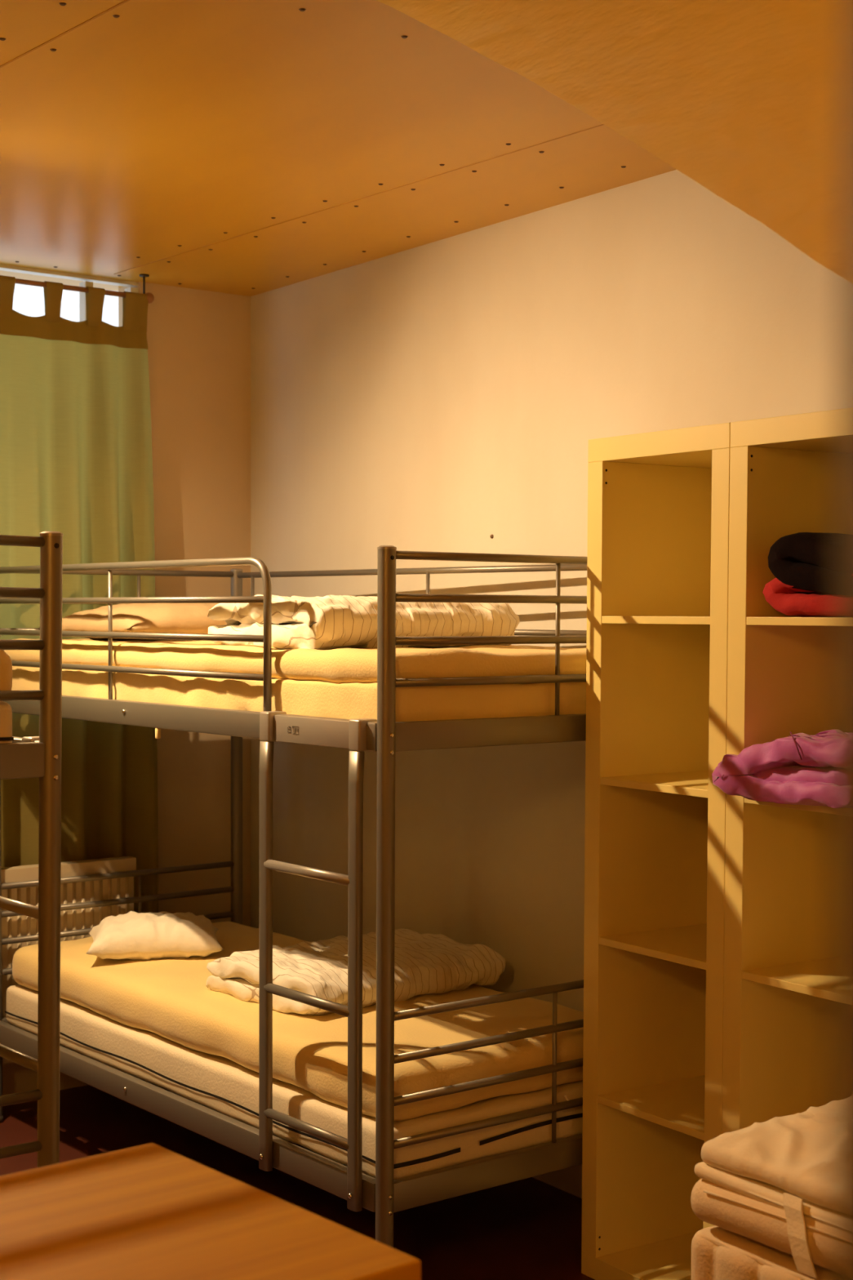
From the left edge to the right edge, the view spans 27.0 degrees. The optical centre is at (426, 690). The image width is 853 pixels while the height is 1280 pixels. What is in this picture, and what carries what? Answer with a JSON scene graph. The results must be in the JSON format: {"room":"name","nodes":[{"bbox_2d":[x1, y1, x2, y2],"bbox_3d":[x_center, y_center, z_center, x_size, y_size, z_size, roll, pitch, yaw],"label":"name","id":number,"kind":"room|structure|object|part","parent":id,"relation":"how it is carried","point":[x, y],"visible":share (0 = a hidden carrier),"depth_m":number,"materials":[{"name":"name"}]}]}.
{"room":"dormitory","nodes":[
{"label":"dormitory","id":0,"kind":"room"},
{"bbox_2d":[2,281,250,1095],"bbox_3d":[-2.393,0.007,5.348,4.500,2.830,0.160,-2,3,-38],"label":"wall","id":1,"kind":"structure","parent":0,"point":[198,341],"depth_m":6.46,"materials":[{"name":"paint"}]},
{"bbox_2d":[0,856,136,1064],"bbox_3d":[-1.577,0.906,5.797,1.303,0.642,0.213,-2,3,-38],"label":"radiator","id":2,"kind":"object","parent":1,"relation":"attached to","point":[121,887],"visible":0.35,"depth_m":5.97,"materials":[{"name":"beige metal"}]},
{"bbox_2d":[0,263,137,321],"bbox_3d":[-1.765,-0.672,5.729,1.930,1.500,0.090,-2,3,-38],"label":"window","id":3,"kind":"structure","parent":1,"relation":"in","point":[88,281],"depth_m":6.16,"materials":[{"name":"white paint"}]},
{"bbox_2d":[0,1082,595,1279],"bbox_3d":[-0.607,1.589,2.888,4.500,0.100,7.700,-1,3,-34],"label":"floor","id":4,"kind":"structure","parent":0,"point":[528,1228],"depth_m":5.01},
{"bbox_2d":[0,531,62,1168],"bbox_3d":[-1.752,0.570,3.986,0.999,1.821,2.155,-1,3,-40],"label":"bunk bed","id":5,"kind":"object","parent":4,"relation":"on","point":[26,757],"visible":0.94,"depth_m":3.43,"materials":[{"name":"grey metal"}]},
{"bbox_2d":[0,701,13,743],"bbox_3d":[-1.772,0.042,3.939,0.848,0.105,2.069,-2,3,-40],"label":"mattress","id":6,"kind":"object","parent":5,"relation":"on","point":[6,712],"visible":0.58,"depth_m":3.40,"materials":[{"name":"beige fabric"}]},
{"bbox_2d":[0,649,12,690],"bbox_3d":[-1.773,-0.057,3.939,0.859,0.110,2.069,-2,3,-40],"label":"mattress","id":7,"kind":"object","parent":6,"relation":"on","point":[6,665],"visible":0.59,"depth_m":3.40,"materials":[{"name":"brown fabric"}]},
{"bbox_3d":[-1.096,0.892,3.177,0.901,0.020,0.020,-1,3,-40],"label":"foot rail","id":8,"kind":"part","parent":5,"relation":"part of","materials":[{"name":"grey metal"}]},
{"bbox_3d":[-1.094,0.791,3.173,0.901,0.020,0.020,-1,3,-40],"label":"foot rail","id":9,"kind":"part","parent":5,"relation":"part of","materials":[{"name":"grey metal"}]},
{"bbox_3d":[-1.084,0.014,3.144,0.901,0.020,0.020,-1,3,-40],"label":"foot rail","id":10,"kind":"part","parent":5,"relation":"part of","materials":[{"name":"grey metal"}]},
{"bbox_3d":[-1.083,-0.083,3.141,0.901,0.020,0.020,-1,3,-40],"label":"foot rail","id":11,"kind":"part","parent":5,"relation":"part of","materials":[{"name":"grey metal"}]},
{"bbox_3d":[-1.082,-0.182,3.137,0.901,0.020,0.020,-1,3,-40],"label":"foot rail","id":12,"kind":"part","parent":5,"relation":"part of","materials":[{"name":"grey metal"}]},
{"bbox_3d":[-1.081,-0.280,3.134,0.901,0.020,0.020,-1,3,-40],"label":"foot rail","id":13,"kind":"part","parent":5,"relation":"part of","materials":[{"name":"grey metal"}]},
{"bbox_3d":[-0.736,0.601,3.461,0.042,1.800,0.042,-1,3,-40],"label":"post","id":14,"kind":"part","parent":5,"relation":"part of","materials":[{"name":"grey metal"}]},
{"bbox_2d":[0,1142,421,1279],"bbox_3d":[-0.653,1.117,1.883,1.200,0.930,0.584,-2,3,-40],"label":"table","id":15,"kind":"object","parent":4,"relation":"on","point":[148,1211],"visible":1,"depth_m":2.12,"materials":[{"name":"brown wood"}]},
{"bbox_2d":[0,545,587,1248],"bbox_3d":[-0.397,0.527,5.216,0.999,1.820,2.155,-2,3,-38],"label":"bunk bed","id":16,"kind":"object","parent":4,"relation":"on","point":[381,1194],"visible":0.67,"depth_m":4.38,"materials":[{"name":"grey metal"}]},
{"bbox_3d":[-1.402,0.497,5.762,0.042,1.800,0.042,-2,3,-38],"label":"post","id":17,"kind":"part","parent":16,"relation":"part of","materials":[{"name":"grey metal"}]},
{"bbox_3d":[-1.042,0.907,6.067,0.901,0.020,0.020,-2,3,-38],"label":"head rail","id":18,"kind":"part","parent":16,"relation":"part of","materials":[{"name":"grey metal"}]},
{"bbox_3d":[-1.037,-0.203,6.019,0.901,0.020,0.020,-2,3,-38],"label":"head rail","id":19,"kind":"part","parent":16,"relation":"part of","materials":[{"name":"grey metal"}]},
{"bbox_3d":[-1.036,-0.303,6.014,0.901,0.020,0.020,-2,3,-38],"label":"head rail","id":20,"kind":"part","parent":16,"relation":"part of","materials":[{"name":"grey metal"}]},
{"bbox_3d":[-1.036,-0.401,6.010,0.901,0.020,0.020,-2,3,-38],"label":"head rail","id":21,"kind":"part","parent":16,"relation":"part of","materials":[{"name":"grey metal"}]},
{"bbox_3d":[-1.040,0.627,6.055,0.901,0.020,0.020,-2,3,-38],"label":"head rail","id":22,"kind":"part","parent":16,"relation":"part of","materials":[{"name":"grey metal"}]},
{"bbox_3d":[-1.041,0.807,6.063,0.901,0.020,0.020,-2,3,-38],"label":"head rail","id":23,"kind":"part","parent":16,"relation":"part of","materials":[{"name":"grey metal"}]},
{"bbox_3d":[-1.041,0.718,6.059,0.901,0.020,0.020,-2,3,-38],"label":"head rail","id":24,"kind":"part","parent":16,"relation":"part of","materials":[{"name":"grey metal"}]},
{"bbox_3d":[-0.899,-0.161,5.098,0.018,0.018,1.596,-2,3,-38],"label":"guard rail","id":25,"kind":"part","parent":16,"relation":"part of","materials":[{"name":"grey metal"}]},
{"bbox_3d":[-0.899,-0.259,5.093,0.018,0.018,1.596,-2,3,-38],"label":"guard rail","id":26,"kind":"part","parent":16,"relation":"part of","materials":[{"name":"grey metal"}]},
{"bbox_3d":[-0.894,-0.170,5.091,0.020,0.396,1.612,-2,3,-38],"label":"guard frame","id":27,"kind":"part","parent":16,"relation":"part of","materials":[{"name":"grey metal"}]},
{"bbox_3d":[-0.900,-0.063,5.102,0.018,0.018,1.596,-2,3,-38],"label":"guard rail","id":28,"kind":"part","parent":16,"relation":"part of","materials":[{"name":"grey metal"}]},
{"bbox_3d":[-0.677,0.475,6.336,0.042,1.800,0.042,-2,3,-38],"label":"post","id":29,"kind":"part","parent":16,"relation":"part of","materials":[{"name":"grey metal"}]},
{"bbox_2d":[4,984,582,1180],"bbox_3d":[-0.394,1.048,5.227,0.869,0.136,2.084,-2,3,-38],"label":"mattress","id":30,"kind":"object","parent":16,"relation":"on","point":[220,1084],"visible":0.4,"depth_m":4.53,"materials":[{"name":"beige fabric"}]},
{"bbox_2d":[12,921,583,1121],"bbox_3d":[-0.392,0.911,5.237,0.869,0.155,2.049,-2,3,-38],"label":"mattress","id":31,"kind":"object","parent":30,"relation":"on","point":[169,998],"visible":0.58,"depth_m":4.69,"materials":[{"name":"brown"}]},
{"bbox_2d":[86,911,224,959],"bbox_3d":[-0.857,0.767,5.599,0.420,0.132,0.360,0,3,-10],"label":"pillow","id":32,"kind":"object","parent":31,"relation":"on","point":[131,935],"visible":1,"depth_m":5.46,"materials":[{"name":"beige fabric"}]},
{"bbox_2d":[205,928,506,1015],"bbox_3d":[-0.191,0.792,5.083,0.726,0.127,0.522,-2,3,-41],"label":"duvet","id":33,"kind":"object","parent":31,"relation":"on","point":[427,963],"visible":0.73,"depth_m":4.96,"materials":[{"name":"fabric"}]},
{"bbox_2d":[11,666,586,721],"bbox_3d":[-0.392,-0.012,5.195,0.883,0.118,2.076,-2,3,-38],"label":"mattress","id":34,"kind":"object","parent":16,"relation":"on","point":[354,700],"visible":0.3,"depth_m":4.43,"materials":[{"name":"brown fabric"}]},
{"bbox_2d":[4,638,586,684],"bbox_3d":[-0.387,-0.099,5.184,0.881,0.094,2.078,-2,3,-38],"label":"topper","id":35,"kind":"object","parent":34,"relation":"on","point":[340,665],"visible":0.55,"depth_m":4.46,"materials":[{"name":"brown fabric"}]},
{"bbox_2d":[39,603,226,640],"bbox_3d":[-0.729,-0.219,5.641,0.820,0.130,0.620,-2,3,-38],"label":"pillow","id":36,"kind":"object","parent":35,"relation":"on","point":[168,618],"visible":0.33,"depth_m":5.34,"materials":[{"name":"beige fabric"}]},
{"bbox_2d":[207,594,519,649],"bbox_3d":[-0.166,-0.191,4.856,0.674,0.144,0.623,-2,3,-35],"label":"duvet","id":37,"kind":"object","parent":35,"relation":"on","point":[329,622],"visible":0.73,"depth_m":4.61,"materials":[{"name":"fabric"}]},
{"bbox_3d":[-0.095,0.575,4.113,0.042,1.800,0.042,-2,3,-38],"label":"post","id":38,"kind":"part","parent":16,"relation":"part of","materials":[{"name":"grey metal"}]},
{"bbox_3d":[0.266,1.049,4.421,0.901,0.020,0.020,-2,3,-38],"label":"foot rail","id":39,"kind":"part","parent":16,"relation":"part of","materials":[{"name":"grey metal"}]},
{"bbox_3d":[0.266,0.949,4.417,0.901,0.020,0.020,-2,3,-38],"label":"foot rail","id":40,"kind":"part","parent":16,"relation":"part of","materials":[{"name":"grey metal"}]},
{"bbox_3d":[0.266,0.849,4.412,0.901,0.020,0.020,-2,3,-38],"label":"foot rail","id":41,"kind":"part","parent":16,"relation":"part of","materials":[{"name":"grey metal"}]},
{"bbox_3d":[0.267,0.748,4.408,0.901,0.020,0.020,-2,3,-38],"label":"foot rail","id":42,"kind":"part","parent":16,"relation":"part of","materials":[{"name":"grey metal"}]},
{"bbox_3d":[0.270,-0.029,4.374,0.901,0.020,0.020,-2,3,-38],"label":"foot rail","id":43,"kind":"part","parent":16,"relation":"part of","materials":[{"name":"grey metal"}]},
{"bbox_3d":[0.271,-0.126,4.369,0.901,0.020,0.020,-2,3,-38],"label":"foot rail","id":44,"kind":"part","parent":16,"relation":"part of","materials":[{"name":"grey metal"}]},
{"bbox_3d":[0.271,-0.225,4.365,0.901,0.020,0.020,-2,3,-38],"label":"foot rail","id":45,"kind":"part","parent":16,"relation":"part of","materials":[{"name":"grey metal"}]},
{"bbox_3d":[0.272,-0.323,4.361,0.901,0.020,0.020,-2,3,-38],"label":"foot rail","id":46,"kind":"part","parent":16,"relation":"part of","materials":[{"name":"grey metal"}]},
{"bbox_3d":[-0.020,-0.185,5.481,0.018,0.018,2.086,-2,3,-38],"label":"guard rail","id":47,"kind":"part","parent":16,"relation":"part of","materials":[{"name":"grey metal"}]},
{"bbox_2d":[581,422,730,1279],"bbox_3d":[0.687,0.431,4.346,0.365,2.098,0.497,-1,3,-34],"label":"shelf unit","id":48,"kind":"object","parent":4,"relation":"on","point":[655,915],"visible":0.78,"depth_m":4.45,"materials":[{"name":"brown laminate"}]},
{"bbox_3d":[0.683,1.451,4.391,0.365,0.057,0.497,-1,3,-34],"label":"panel","id":49,"kind":"part","parent":48,"relation":"part of","materials":[{"name":"brown laminate"}]},
{"bbox_3d":[0.685,1.021,4.373,0.364,0.018,0.384,-1,3,-34],"label":"shelf","id":50,"kind":"part","parent":48,"relation":"part of","materials":[{"name":"brown laminate"}]},
{"bbox_3d":[0.687,0.624,4.355,0.364,0.018,0.384,-1,3,-34],"label":"shelf","id":51,"kind":"part","parent":48,"relation":"part of","materials":[{"name":"brown laminate"}]},
{"bbox_3d":[0.688,0.226,4.338,0.364,0.018,0.384,-1,3,-34],"label":"shelf","id":52,"kind":"part","parent":48,"relation":"part of","materials":[{"name":"brown laminate"}]},
{"bbox_3d":[0.690,-0.172,4.320,0.364,0.018,0.384,-1,3,-34],"label":"shelf","id":53,"kind":"part","parent":48,"relation":"part of","materials":[{"name":"brown laminate"}]},
{"bbox_3d":[0.692,-0.589,4.302,0.365,0.057,0.497,-1,3,-34],"label":"panel","id":54,"kind":"part","parent":48,"relation":"part of","materials":[{"name":"brown laminate"}]},
{"bbox_3d":[0.812,0.440,4.165,0.365,1.984,0.057,-1,3,-34],"label":"panel","id":55,"kind":"part","parent":48,"relation":"part of","materials":[{"name":"brown laminate"}]},
{"bbox_2d":[722,408,844,1133],"bbox_3d":[0.969,0.450,3.935,0.365,2.098,0.497,-1,3,-34],"label":"shelf unit","id":56,"kind":"object","parent":4,"relation":"on","point":[784,671],"visible":0.72,"depth_m":4.03,"materials":[{"name":"brown laminate"}]},
{"bbox_2d":[711,729,839,808],"bbox_3d":[0.892,0.157,3.893,0.392,0.158,0.422,-2,3,-38],"label":"quilt","id":57,"kind":"object","parent":56,"relation":"on","point":[799,768],"visible":0.79,"depth_m":3.77,"materials":[{"name":"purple fabric"}]},
{"bbox_3d":[0.974,-0.569,3.891,0.365,0.057,0.497,-1,3,-34],"label":"panel","id":58,"kind":"part","parent":56,"relation":"part of","materials":[{"name":"brown laminate"}]},
{"bbox_3d":[0.969,0.643,3.944,0.364,0.018,0.384,-1,3,-34],"label":"shelf","id":59,"kind":"part","parent":56,"relation":"part of","materials":[{"name":"brown laminate"}]},
{"bbox_3d":[0.971,0.245,3.927,0.364,0.018,0.384,-1,3,-34],"label":"shelf","id":60,"kind":"part","parent":56,"relation":"part of","materials":[{"name":"brown laminate"}]},
{"bbox_3d":[0.972,-0.152,3.909,0.364,0.018,0.384,-1,3,-34],"label":"shelf","id":61,"kind":"part","parent":56,"relation":"part of","materials":[{"name":"brown laminate"}]},
{"bbox_2d":[762,577,841,617],"bbox_3d":[0.927,-0.216,3.883,0.276,0.110,0.296,-1,3,-34],"label":"jacket","id":62,"kind":"object","parent":56,"relation":"on","point":[787,600],"visible":0.43,"depth_m":3.84,"materials":[{"name":"red fabric"}]},
{"bbox_2d":[768,532,842,595],"bbox_3d":[0.919,-0.275,3.865,0.257,0.142,0.277,-2,3,-35],"label":"folded blanket","id":63,"kind":"object","parent":62,"relation":"on","point":[804,561],"visible":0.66,"depth_m":3.80,"materials":[{"name":"black fabric"}]},
{"bbox_2d":[831,0,852,1279],"bbox_3d":[0.102,0.508,0.222,0.090,2.300,0.120,0,3,0],"label":"trim","id":64,"kind":"structure","parent":4,"relation":"on","point":[842,1197],"depth_m":0.25,"materials":[{"name":"brown wood"}]},
{"bbox_3d":[1.198,1.405,2.649,0.735,0.300,1.600,-1,3,-34],"label":"bed base","id":65,"kind":"object","parent":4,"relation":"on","visible":0},
{"bbox_2d":[691,1225,831,1279],"bbox_3d":[1.199,1.105,2.636,0.730,0.305,1.604,-1,3,-34],"label":"mattress","id":66,"kind":"object","parent":65,"relation":"on","point":[717,1253],"visible":0.3,"depth_m":2.99,"materials":[{"name":"beige fabric"}]},
{"bbox_2d":[690,1178,832,1278],"bbox_3d":[1.197,0.896,2.626,0.749,0.125,1.613,-1,3,-34],"label":"mattress","id":67,"kind":"object","parent":66,"relation":"on","point":[810,1242],"visible":0.58,"depth_m":2.91,"materials":[{"name":"beige fabric"}]},
{"bbox_2d":[694,1161,832,1226],"bbox_3d":[1.203,0.850,2.627,0.715,0.036,1.588,-1,3,-34],"label":"pad","id":68,"kind":"object","parent":67,"relation":"on","point":[763,1192],"visible":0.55,"depth_m":2.96,"materials":[{"name":"beige fabric"}]},
{"bbox_2d":[701,1100,834,1209],"bbox_3d":[1.208,0.798,2.623,0.713,0.095,1.587,-1,3,-34],"label":"folded blanket","id":69,"kind":"object","parent":68,"relation":"on","point":[793,1153],"visible":0.81,"depth_m":3.01,"materials":[{"name":"beige fabric"}]},
{"bbox_2d":[0,0,676,296],"bbox_3d":[-0.452,-1.327,2.554,4.500,0.103,7.200,-1,3,-34],"label":"ceiling","id":70,"kind":"structure","parent":0,"point":[247,148],"depth_m":4.41,"materials":[{"name":"orange wood"}]},
{"bbox_2d":[15,274,154,303],"bbox_3d":[-1.721,-1.366,5.551,1.972,0.096,0.038,-2,3,-38],"label":"curtain rod","id":71,"kind":"object","parent":70,"relation":"hanging from","point":[150,298],"visible":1,"depth_m":5.99,"materials":[{"name":"brown"}]},
{"bbox_2d":[0,275,158,912],"bbox_3d":[-1.701,-0.268,5.626,1.903,2.161,0.131,-2,3,-38],"label":"curtain","id":72,"kind":"object","parent":71,"relation":"hanging from","point":[76,460],"visible":0.72,"depth_m":6.04,"materials":[{"name":"green fabric"}]},
{"bbox_2d":[250,169,846,1228],"bbox_3d":[1.295,0.088,3.880,0.120,2.830,7.300,-1,3,-34],"label":"wall","id":73,"kind":"structure","parent":0,"point":[450,394],"depth_m":5.36,"materials":[{"name":"paint"}]},
{"bbox_2d":[376,0,850,279],"bbox_3d":[0.613,-0.593,2.513,0.180,1.356,2.270,-1,3,-34],"label":"ceiling","id":74,"kind":"structure","parent":0,"point":[747,100],"depth_m":2.62,"materials":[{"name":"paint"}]}
]}

